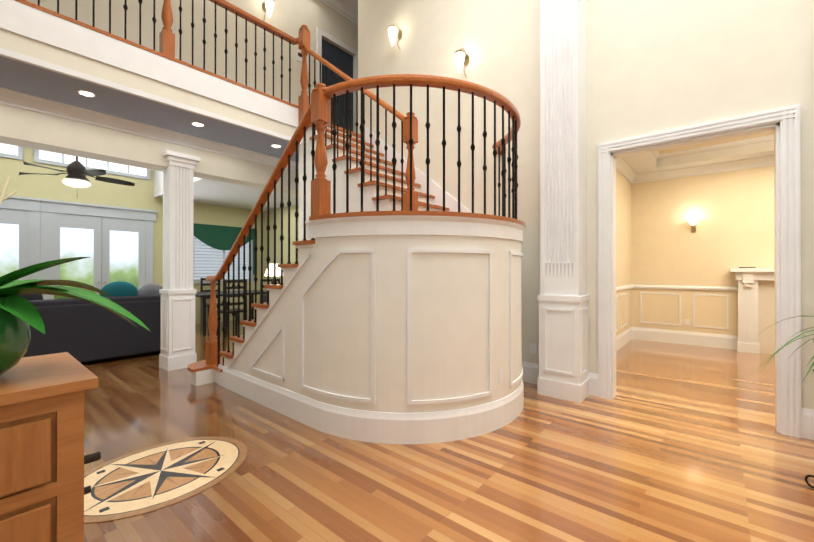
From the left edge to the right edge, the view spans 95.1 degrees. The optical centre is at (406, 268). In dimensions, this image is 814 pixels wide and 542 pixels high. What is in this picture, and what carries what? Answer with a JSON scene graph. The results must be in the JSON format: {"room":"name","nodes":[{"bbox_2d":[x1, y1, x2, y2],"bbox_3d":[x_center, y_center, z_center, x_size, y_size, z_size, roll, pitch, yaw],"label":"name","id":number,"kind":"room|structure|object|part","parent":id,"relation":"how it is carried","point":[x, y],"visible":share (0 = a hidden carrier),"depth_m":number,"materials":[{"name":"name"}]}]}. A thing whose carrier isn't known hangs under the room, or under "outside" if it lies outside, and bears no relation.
{"room":"house entrance foyer","nodes":[
{"label":"house entrance foyer","id":0,"kind":"room"},
{"bbox_2d":[0,147,263,323],"bbox_3d":[-6.485,-0.596,6.537,0.140,3.700,8.640,0,0,40],"label":"wall","id":1,"kind":"structure","parent":0,"point":[139,194],"depth_m":7.49,"materials":[{"name":"yellow paint"}]},
{"bbox_2d":[0,143,22,159],"bbox_3d":[-7.131,-1.998,5.640,0.034,0.300,1.830,0,0,40],"label":"transom","id":2,"kind":"object","parent":1,"relation":"attached to","point":[11,151],"visible":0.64,"depth_m":6.22,"materials":[{"name":"white glass"}]},
{"bbox_2d":[0,195,39,280],"bbox_3d":[-6.960,0.017,5.809,0.070,2.470,1.758,0,0,40],"label":"french door","id":3,"kind":"structure","parent":1,"relation":"in","point":[19,236],"depth_m":6.30,"materials":[{"name":"white glass"}]},
{"bbox_2d":[34,149,149,179],"bbox_3d":[-5.904,-1.994,7.090,0.034,0.300,1.710,0,0,40],"label":"transom","id":4,"kind":"object","parent":1,"relation":"attached to","point":[52,158],"visible":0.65,"depth_m":7.02,"materials":[{"name":"glass"}]},
{"bbox_2d":[40,199,156,299],"bbox_3d":[-5.826,0.021,7.149,0.070,2.470,1.750,0,0,40],"label":"french door","id":5,"kind":"structure","parent":1,"relation":"in","point":[113,247],"depth_m":7.07,"materials":[{"name":"white glass"}]},
{"bbox_2d":[193,223,254,283],"bbox_3d":[-4.350,-0.334,8.862,0.110,1.350,1.570,0,0,40],"label":"window","id":6,"kind":"structure","parent":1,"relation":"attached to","point":[212,245],"depth_m":8.71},
{"bbox_2d":[0,87,298,194],"bbox_3d":[-3.926,-1.480,3.627,0.410,0.430,7.500,0,0,40],"label":"header beam","id":7,"kind":"structure","parent":0,"point":[33,122],"depth_m":4.23,"materials":[{"name":"beige paint"}]},
{"bbox_2d":[0,1,300,162],"bbox_3d":[-3.077,-1.869,3.958,1.280,0.410,9.100,0,0,40],"label":"balcony","id":8,"kind":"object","parent":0,"point":[45,57],"depth_m":3.65,"materials":[{"name":"white paint"}]},
{"bbox_2d":[76,90,96,96],"bbox_3d":[-3.089,-1.685,3.587,0.148,0.007,0.148,0,0,31],"label":"recessed light","id":9,"kind":"object","parent":8,"relation":"in","point":[91,94],"depth_m":3.58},
{"bbox_2d":[191,122,204,126],"bbox_3d":[-2.443,-1.683,4.351,0.148,0.007,0.148,0,0,31],"label":"recessed light","id":10,"kind":"object","parent":8,"relation":"in","point":[198,124],"depth_m":4.34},
{"bbox_2d":[271,144,281,147],"bbox_3d":[-1.797,-1.680,5.114,0.148,0.007,0.148,0,0,31],"label":"recessed light","id":11,"kind":"object","parent":8,"relation":"in","point":[273,145],"depth_m":5.10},
{"bbox_2d":[26,0,357,105],"bbox_3d":[-3.513,-3.452,4.331,0.140,2.800,9.100,0,0,40],"label":"wall","id":12,"kind":"structure","parent":0,"point":[290,17],"depth_m":5.42,"materials":[{"name":"beige paint"}]},
{"bbox_2d":[262,0,273,19],"bbox_3d":[-2.137,-3.973,5.697,0.260,0.377,0.134,0,0,40],"label":"sconce","id":13,"kind":"object","parent":12,"relation":"attached to","point":[267,5],"visible":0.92,"depth_m":5.63,"materials":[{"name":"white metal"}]},
{"bbox_2d":[296,51,301,62],"bbox_3d":[-1.796,-3.547,6.232,0.024,0.160,0.120,0,0,40],"label":"switch plate","id":14,"kind":"object","parent":12,"relation":"attached to","point":[299,59],"depth_m":6.21,"materials":[{"name":"white plastic"}]},
{"bbox_2d":[317,27,357,132],"bbox_3d":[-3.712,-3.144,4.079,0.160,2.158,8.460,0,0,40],"label":"door frame","id":15,"kind":"structure","parent":12,"relation":"attached to","point":[342,60],"depth_m":6.95,"materials":[{"name":"white wood"}]},
{"bbox_2d":[319,0,357,25],"bbox_3d":[-3.417,-4.790,4.254,0.110,0.125,9.100,0,0,40],"label":"crown molding","id":16,"kind":"structure","parent":12,"relation":"attached to","point":[337,6],"depth_m":6.83,"materials":[{"name":"white wood"}]},
{"bbox_2d":[154,170,298,210],"bbox_3d":[-3.164,-1.917,7.601,3.560,0.850,2.450,0,0,40],"label":"ceiling","id":17,"kind":"structure","parent":0,"point":[212,192],"depth_m":7.63,"materials":[{"name":"white paint"}]},
{"bbox_2d":[264,264,280,283],"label":"lamp","id":18,"kind":"object","parent":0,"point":[271,270],"depth_m":6.65,"materials":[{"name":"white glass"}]},
{"bbox_2d":[264,205,298,290],"bbox_3d":[-2.274,-0.590,8.541,3.700,3.700,0.140,0,0,40],"label":"wall","id":19,"kind":"structure","parent":0,"point":[285,235],"depth_m":9.19,"materials":[{"name":"yellow paint"}]},
{"bbox_2d":[338,0,357,13],"bbox_3d":[-0.192,-4.911,1.525,8.840,0.100,9.100,0,0,40],"label":"ceiling","id":20,"kind":"structure","parent":0,"point":[352,5],"depth_m":6.83,"materials":[{"name":"white paint"}]},
{"bbox_2d":[81,318,813,541],"bbox_3d":[-0.840,1.295,3.496,12.800,0.100,11.700,0,0,40],"label":"floor","id":21,"kind":"structure","parent":0,"point":[672,442],"depth_m":2.33,"materials":[{"name":"brown wood"}]},
{"bbox_2d":[0,352,100,541],"bbox_3d":[-1.657,0.784,0.714,0.550,0.905,1.635,0,0,40],"label":"dresser","id":22,"kind":"object","parent":21,"relation":"on","point":[44,460],"visible":1,"depth_m":1.06,"materials":[{"name":"brown wood"}]},
{"bbox_2d":[0,176,149,374],"bbox_3d":[-1.182,0.011,1.163,0.425,0.642,0.560,0,0,40],"label":"orchid plant","id":23,"kind":"object","parent":22,"relation":"on","point":[19,315],"visible":1,"depth_m":1.13,"materials":[{"name":"green plant"}]},
{"bbox_3d":[-1.092,0.703,1.264,0.086,0.155,0.065,0,0,40],"label":"handle","id":24,"kind":"part","parent":22,"relation":"part of","materials":[{"name":"brown metal"}]},
{"bbox_2d":[18,281,162,362],"bbox_3d":[-5.235,0.704,4.938,2.030,1.051,3.480,0,0,40],"label":"sofa","id":25,"kind":"object","parent":21,"relation":"on","point":[80,331],"visible":0.58,"depth_m":4.86,"materials":[{"name":"fabric"}]},
{"bbox_2d":[18,294,42,299],"bbox_3d":[-4.763,0.388,4.591,0.160,0.285,0.400,0,0,40],"label":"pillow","id":26,"kind":"object","parent":25,"relation":"on","point":[27,296],"depth_m":4.62,"materials":[{"name":"fabric"}]},
{"bbox_2d":[54,286,95,298],"bbox_3d":[-4.379,0.369,4.921,0.171,0.323,0.438,0,0,40],"label":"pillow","id":27,"kind":"object","parent":25,"relation":"on","point":[55,296],"depth_m":4.81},
{"bbox_2d":[99,281,137,296],"bbox_3d":[-4.106,0.351,5.306,0.175,0.342,0.438,0,0,40],"label":"pillow","id":28,"kind":"object","parent":25,"relation":"on","point":[119,288],"depth_m":5.25,"materials":[{"name":"teal fabric"}]},
{"bbox_2d":[137,283,162,295],"bbox_3d":[-3.845,0.371,5.583,0.169,0.304,0.356,0,0,40],"label":"pillow","id":29,"kind":"object","parent":25,"relation":"on","point":[152,288],"depth_m":5.51,"materials":[{"name":"grey fabric"}]},
{"bbox_2d":[84,436,246,522],"bbox_3d":[-1.505,1.239,2.277,0.840,0.005,1.000,0,0,40],"label":"medallion","id":30,"kind":"object","parent":21,"relation":"on","point":[147,479],"visible":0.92,"depth_m":2.22,"materials":[{"name":"beige wood"}]},
{"bbox_2d":[159,150,199,370],"bbox_3d":[-2.924,-0.091,4.753,0.380,2.680,0.380,0,0,40],"label":"column","id":31,"kind":"structure","parent":21,"relation":"on","point":[177,292],"depth_m":4.66,"materials":[{"name":"white wood"}]},
{"bbox_2d":[200,278,227,326],"bbox_3d":[-4.331,0.735,8.351,0.420,1.050,0.420,0,0,40],"label":"chair","id":32,"kind":"object","parent":21,"relation":"on","point":[202,284],"visible":0.33,"depth_m":8.33,"materials":[{"name":"black wood"}]},
{"bbox_2d":[195,290,266,335],"bbox_3d":[-3.720,0.878,7.834,1.100,0.760,1.600,0,0,40],"label":"table","id":33,"kind":"object","parent":21,"relation":"on","point":[202,295],"visible":0.35,"depth_m":7.00,"materials":[{"name":"black wood"}]},
{"bbox_2d":[216,279,246,337],"bbox_3d":[-3.336,0.731,7.051,0.420,1.050,0.420,0,0,40],"label":"chair","id":34,"kind":"object","parent":21,"relation":"on","point":[231,310],"visible":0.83,"depth_m":6.95,"materials":[{"name":"black wood"}]},
{"bbox_2d":[0,0,524,443],"bbox_3d":[-1.220,-0.983,3.116,3.310,4.454,4.820,0,0,40],"label":"staircase","id":35,"kind":"structure","parent":21,"relation":"on","point":[389,311],"depth_m":2.85,"materials":[{"name":"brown wood"}]},
{"bbox_2d":[260,294,266,302],"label":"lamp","id":36,"kind":"object","parent":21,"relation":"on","point":[265,295],"depth_m":6.64,"materials":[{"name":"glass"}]},
{"bbox_2d":[251,279,279,319],"bbox_3d":[-2.883,0.733,7.585,0.420,1.050,0.420,0,0,40],"label":"chair","id":37,"kind":"object","parent":21,"relation":"on","point":[264,280],"visible":0.23,"depth_m":7.47,"materials":[{"name":"black wood"}]},
{"bbox_2d":[537,0,589,402],"bbox_3d":[1.540,-1.564,3.685,0.480,5.620,0.350,0,0,40],"label":"pilaster","id":38,"kind":"object","parent":21,"relation":"on","point":[563,297],"visible":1,"depth_m":3.60,"materials":[{"name":"white wood"}]},
{"bbox_2d":[730,267,774,353],"bbox_3d":[5.681,0.612,5.074,1.920,1.275,0.260,0,0,40],"label":"fireplace mantel","id":39,"kind":"object","parent":21,"relation":"on","point":[756,301],"visible":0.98,"depth_m":5.49,"materials":[{"name":"white wood"}]},
{"bbox_2d":[752,316,813,488],"bbox_3d":[2.318,0.733,1.901,0.855,1.007,0.907,0,0,40],"label":"potted plant","id":40,"kind":"object","parent":21,"relation":"on","point":[806,476],"visible":1,"depth_m":2.04,"materials":[{"name":"green plant"}]},
{"bbox_2d":[358,0,813,409],"bbox_3d":[2.202,-1.805,3.446,7.680,6.100,0.140,0,0,40],"label":"wall","id":41,"kind":"structure","parent":0,"point":[498,41],"depth_m":3.66,"materials":[{"name":"beige paint"}]},
{"bbox_2d":[388,24,401,48],"bbox_3d":[-0.158,-3.254,5.229,0.137,0.377,0.259,0,0,40],"label":"sconce","id":42,"kind":"object","parent":41,"relation":"attached to","point":[392,30],"visible":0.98,"depth_m":5.15,"materials":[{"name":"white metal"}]},
{"bbox_2d":[454,48,468,77],"bbox_3d":[0.674,-2.496,4.522,0.137,0.377,0.259,0,0,40],"label":"sconce","id":43,"kind":"object","parent":41,"relation":"attached to","point":[461,57],"visible":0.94,"depth_m":4.45,"materials":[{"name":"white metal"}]},
{"bbox_2d":[530,343,535,353],"bbox_3d":[1.372,0.872,4.045,0.070,0.110,0.006,0,0,40],"label":"switch plate","id":44,"kind":"object","parent":41,"relation":"attached to","point":[532,346],"depth_m":4.05,"materials":[{"name":"white plastic"}]},
{"bbox_2d":[522,362,813,439],"bbox_3d":[1.761,1.138,3.707,8.700,0.215,0.018,0,0,40],"label":"baseboard","id":45,"kind":"structure","parent":41,"relation":"attached to","point":[530,372],"depth_m":3.63,"materials":[{"name":"white wood"}]},
{"bbox_2d":[598,104,800,437],"bbox_3d":[2.432,0.017,3.241,1.360,2.455,0.204,0,0,40],"label":"door frame","id":46,"kind":"structure","parent":41,"relation":"attached to","point":[783,123],"depth_m":2.85,"materials":[{"name":"white wood"}]},
{"bbox_2d":[616,169,631,335],"bbox_3d":[2.862,-0.449,5.399,0.140,3.400,3.700,0,0,40],"label":"wall","id":47,"kind":"structure","parent":0,"point":[623,234],"depth_m":6.12,"materials":[{"name":"yellow paint"}]},
{"bbox_2d":[616,284,633,350],"bbox_3d":[2.877,0.766,5.278,0.035,0.970,3.480,0,0,40],"label":"trim","id":48,"kind":"structure","parent":47,"relation":"attached to","point":[623,338],"depth_m":6.02,"materials":[{"name":"white wood"}]},
{"bbox_2d":[616,157,637,182],"bbox_3d":[2.869,-1.587,5.218,0.110,0.125,3.420,0,0,40],"label":"crown molding","id":49,"kind":"structure","parent":47,"relation":"attached to","point":[627,172],"depth_m":6.01,"materials":[{"name":"white wood"}]},
{"bbox_2d":[622,131,773,173],"bbox_3d":[4.599,-1.904,3.841,4.530,0.500,3.560,0,0,40],"label":"ceiling","id":50,"kind":"structure","parent":0,"point":[644,163],"depth_m":5.63,"materials":[{"name":"white paint"}]},
{"bbox_2d":[652,151,659,157],"bbox_3d":[3.216,-1.821,5.024,0.050,0.060,2.550,0,0,40],"label":"crown molding","id":51,"kind":"structure","parent":50,"relation":"attached to","point":[656,154],"depth_m":5.89,"materials":[{"name":"white wood"}]},
{"bbox_2d":[656,135,773,158],"bbox_3d":[5.456,-1.821,4.853,3.690,0.060,0.068,0,0,40],"label":"crown molding","id":52,"kind":"structure","parent":50,"relation":"attached to","point":[771,137],"depth_m":5.53,"materials":[{"name":"beige wood"}]},
{"bbox_2d":[631,165,774,335],"bbox_3d":[5.794,-0.450,5.249,4.530,3.400,0.140,0,0,40],"label":"wall","id":53,"kind":"structure","parent":0,"point":[733,210],"depth_m":6.04,"materials":[{"name":"yellow paint"}]},
{"bbox_2d":[634,285,737,349],"bbox_3d":[5.736,0.765,5.177,4.530,0.970,0.039,0,0,40],"label":"trim","id":54,"kind":"structure","parent":53,"relation":"attached to","point":[686,338],"depth_m":6.13,"materials":[{"name":"white wood"}]},
{"bbox_2d":[687,218,699,231],"bbox_3d":[4.633,-0.702,6.021,0.170,0.210,0.183,0,0,40],"label":"sconce","id":55,"kind":"object","parent":53,"relation":"attached to","point":[692,221],"visible":1,"depth_m":6.00,"materials":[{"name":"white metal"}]},
{"bbox_2d":[631,155,773,183],"bbox_3d":[5.709,-1.587,5.153,4.530,0.125,0.122,0,0,40],"label":"crown molding","id":56,"kind":"structure","parent":53,"relation":"attached to","point":[763,161],"depth_m":5.91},
{"bbox_3d":[-5.118,-2.399,5.294,3.560,0.100,8.500,0,0,40],"label":"ceiling","id":57,"kind":"structure","parent":0,"visible":0},
{"bbox_2d":[19,156,134,187],"bbox_3d":[-4.915,-1.698,5.636,1.372,1.300,1.311,0,0,40],"label":"room ceiling fan","id":58,"kind":"object","parent":57,"relation":"hanging from","point":[77,171],"visible":0.88,"depth_m":5.50,"materials":[{"name":"brown metal"}]}
]}

